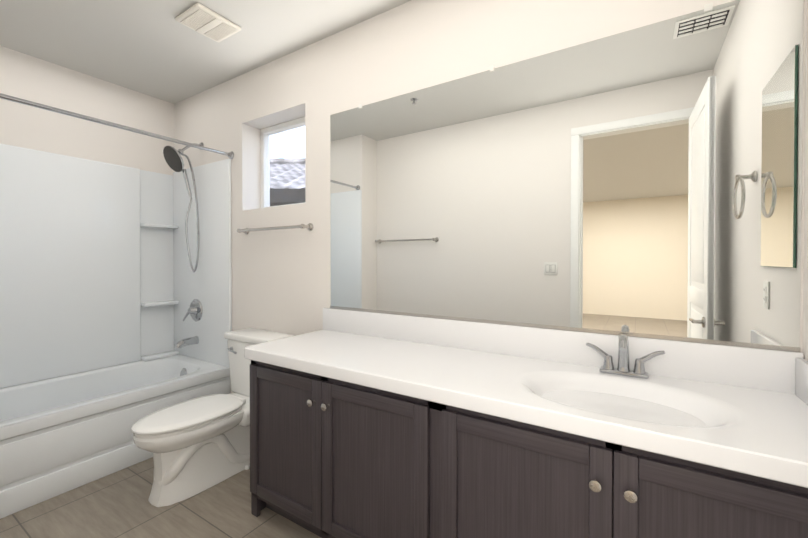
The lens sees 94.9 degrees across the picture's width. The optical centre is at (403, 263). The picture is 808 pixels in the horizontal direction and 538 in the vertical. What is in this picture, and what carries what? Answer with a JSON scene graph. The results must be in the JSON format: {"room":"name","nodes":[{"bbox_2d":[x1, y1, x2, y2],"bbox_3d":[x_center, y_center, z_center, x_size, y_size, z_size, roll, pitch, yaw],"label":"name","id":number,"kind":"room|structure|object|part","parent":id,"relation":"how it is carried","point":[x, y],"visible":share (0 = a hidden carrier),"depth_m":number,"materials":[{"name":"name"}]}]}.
{"room":"bathroom","nodes":[
{"label":"bathroom","id":0,"kind":"room"},
{"bbox_2d":[0,46,174,175],"bbox_3d":[-2.621,-0.080,2.717,0.150,2.743,2.219,0,1,32],"label":"wall","id":1,"kind":"structure","parent":0,"point":[31,78],"depth_m":2.81,"materials":[{"name":"white paint"}]},
{"bbox_2d":[0,457,320,537],"bbox_3d":[-1.991,1.381,-1.556,6.100,0.100,8.889,0,1,32],"label":"floor","id":2,"kind":"structure","parent":0,"point":[117,504],"depth_m":1.92,"materials":[{"name":"tile"}]},
{"bbox_2d":[0,93,233,518],"bbox_3d":[-2.122,0.135,2.491,0.930,2.317,1.563,0,1,32],"label":"bathtub","id":3,"kind":"object","parent":2,"relation":"on","point":[115,302],"visible":1,"depth_m":2.76,"materials":[{"name":"white plastic"}]},
{"bbox_3d":[-1.774,-0.846,2.262,0.062,0.062,1.561,0,1,32],"label":"rod","id":4,"kind":"part","parent":3,"relation":"part of","materials":[{"name":"silver metal"}]},
{"bbox_2d":[131,328,293,506],"bbox_3d":[-1.175,0.889,2.290,0.486,0.812,0.861,0,1,32],"label":"toilet","id":5,"kind":"object","parent":2,"relation":"on","point":[195,446],"visible":0.88,"depth_m":2.13,"materials":[{"name":"white ceramic"}]},
{"bbox_3d":[-1.245,0.878,2.178,0.380,0.051,0.598,0,1,32],"label":"seat","id":6,"kind":"part","parent":5,"relation":"part of","materials":[{"name":"white plastic"}]},
{"bbox_3d":[-1.168,0.592,2.533,0.106,0.035,0.040,0,1,32],"label":"lever","id":7,"kind":"part","parent":5,"relation":"part of","materials":[{"name":"silver metal"}]},
{"bbox_2d":[244,356,807,537],"bbox_3d":[0.253,0.894,1.560,2.152,0.817,0.608,0,1,32],"label":"bathroom vanity","id":8,"kind":"object","parent":2,"relation":"on","point":[364,424],"depth_m":1.27,"materials":[{"name":"brown wood"}]},
{"bbox_3d":[-0.571,0.841,1.769,0.504,0.655,0.020,0,1,32],"label":"door","id":9,"kind":"part","parent":8,"relation":"part of","materials":[{"name":"brown wood"}]},
{"bbox_3d":[-0.133,0.843,1.492,0.526,0.655,0.020,0,1,32],"label":"door","id":10,"kind":"part","parent":8,"relation":"part of","materials":[{"name":"brown wood"}]},
{"bbox_2d":[244,328,807,483],"bbox_3d":[0.247,0.458,1.567,2.174,0.055,0.596,0,1,32],"label":"countertop","id":11,"kind":"structure","parent":8,"relation":"on","point":[758,429],"depth_m":1.28,"materials":[{"name":"white stone"}]},
{"bbox_2d":[586,334,664,378],"bbox_3d":[0.832,0.349,1.409,0.265,0.165,0.141,0,1,32],"label":"faucet","id":12,"kind":"object","parent":11,"relation":"on","point":[607,371],"depth_m":1.43,"materials":[{"name":"silver metal"}]},
{"bbox_3d":[0.360,0.846,1.180,0.528,0.655,0.020,0,1,32],"label":"door","id":13,"kind":"part","parent":8,"relation":"part of","materials":[{"name":"brown wood"}]},
{"bbox_3d":[0.799,0.849,0.902,0.505,0.655,0.020,0,1,32],"label":"door","id":14,"kind":"part","parent":8,"relation":"part of","materials":[{"name":"brown wood"}]},
{"bbox_2d":[0,0,410,103],"bbox_3d":[-1.991,-1.461,-1.583,6.100,0.100,8.889,0,1,32],"label":"ceiling","id":15,"kind":"structure","parent":0,"point":[154,48],"depth_m":2.35,"materials":[{"name":"white paint"}]},
{"bbox_2d":[175,3,240,41],"bbox_3d":[-1.168,-1.432,2.223,0.250,0.028,0.270,0,1,32],"label":"fan","id":16,"kind":"object","parent":15,"relation":"attached to","point":[205,21],"visible":1,"depth_m":2.19,"materials":[{"name":"beige plastic"}]},
{"bbox_2d":[174,0,805,393],"bbox_3d":[-0.318,-0.077,2.424,4.355,2.743,0.250,0,1,32],"label":"wall","id":17,"kind":"structure","parent":0,"point":[281,280],"depth_m":2.40,"materials":[{"name":"white paint"}]},
{"bbox_2d":[237,223,312,234],"bbox_3d":[-0.930,-0.245,2.610,0.732,0.052,0.084,0,1,32],"label":"towel rail","id":18,"kind":"object","parent":17,"relation":"attached to","point":[309,227],"visible":1,"depth_m":2.53,"materials":[{"name":"silver metal"}]},
{"bbox_2d":[260,117,304,207],"bbox_3d":[-0.851,-0.745,2.832,0.690,0.670,0.060,0,1,32],"label":"window","id":19,"kind":"structure","parent":17,"relation":"in","point":[265,144],"depth_m":2.97,"materials":[{"name":"white"}]},
{"bbox_2d":[323,308,803,391],"bbox_3d":[0.400,0.360,1.809,2.174,0.141,0.021,0,1,32],"label":"backsplash","id":20,"kind":"structure","parent":17,"relation":"attached to","point":[745,367],"depth_m":1.54,"materials":[{"name":"white stone"}]},
{"bbox_2d":[330,0,802,351],"bbox_3d":[0.425,-0.332,1.795,2.113,1.240,0.010,0,1,32],"label":"mirror","id":21,"kind":"object","parent":17,"relation":"attached to","point":[645,181],"visible":1,"depth_m":1.54,"materials":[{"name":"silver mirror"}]},
{"bbox_2d":[803,0,807,360],"bbox_3d":[0.932,-0.059,0.468,0.150,2.743,2.219,0,1,32],"label":"wall","id":22,"kind":"structure","parent":0,"point":[805,307],"depth_m":1.22,"materials":[{"name":"white paint"}]},
{"bbox_2d":[792,356,807,403],"bbox_3d":[1.158,0.375,0.994,0.021,0.126,0.544,0,1,32],"label":"backsplash","id":23,"kind":"structure","parent":22,"relation":"attached to","point":[800,369],"depth_m":1.19,"materials":[{"name":"white stone"}]},
{"label":"outside","id":24,"kind":"structure","parent":0,"visible":0},
{"bbox_2d":[270,158,304,205],"bbox_3d":[-0.772,-0.576,8.281,14.840,3.630,5.629,0,1,0],"label":"house","id":25,"kind":"structure","parent":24,"point":[283,172],"depth_m":6.05,"materials":[{"name":"grey paint"}]}
]}

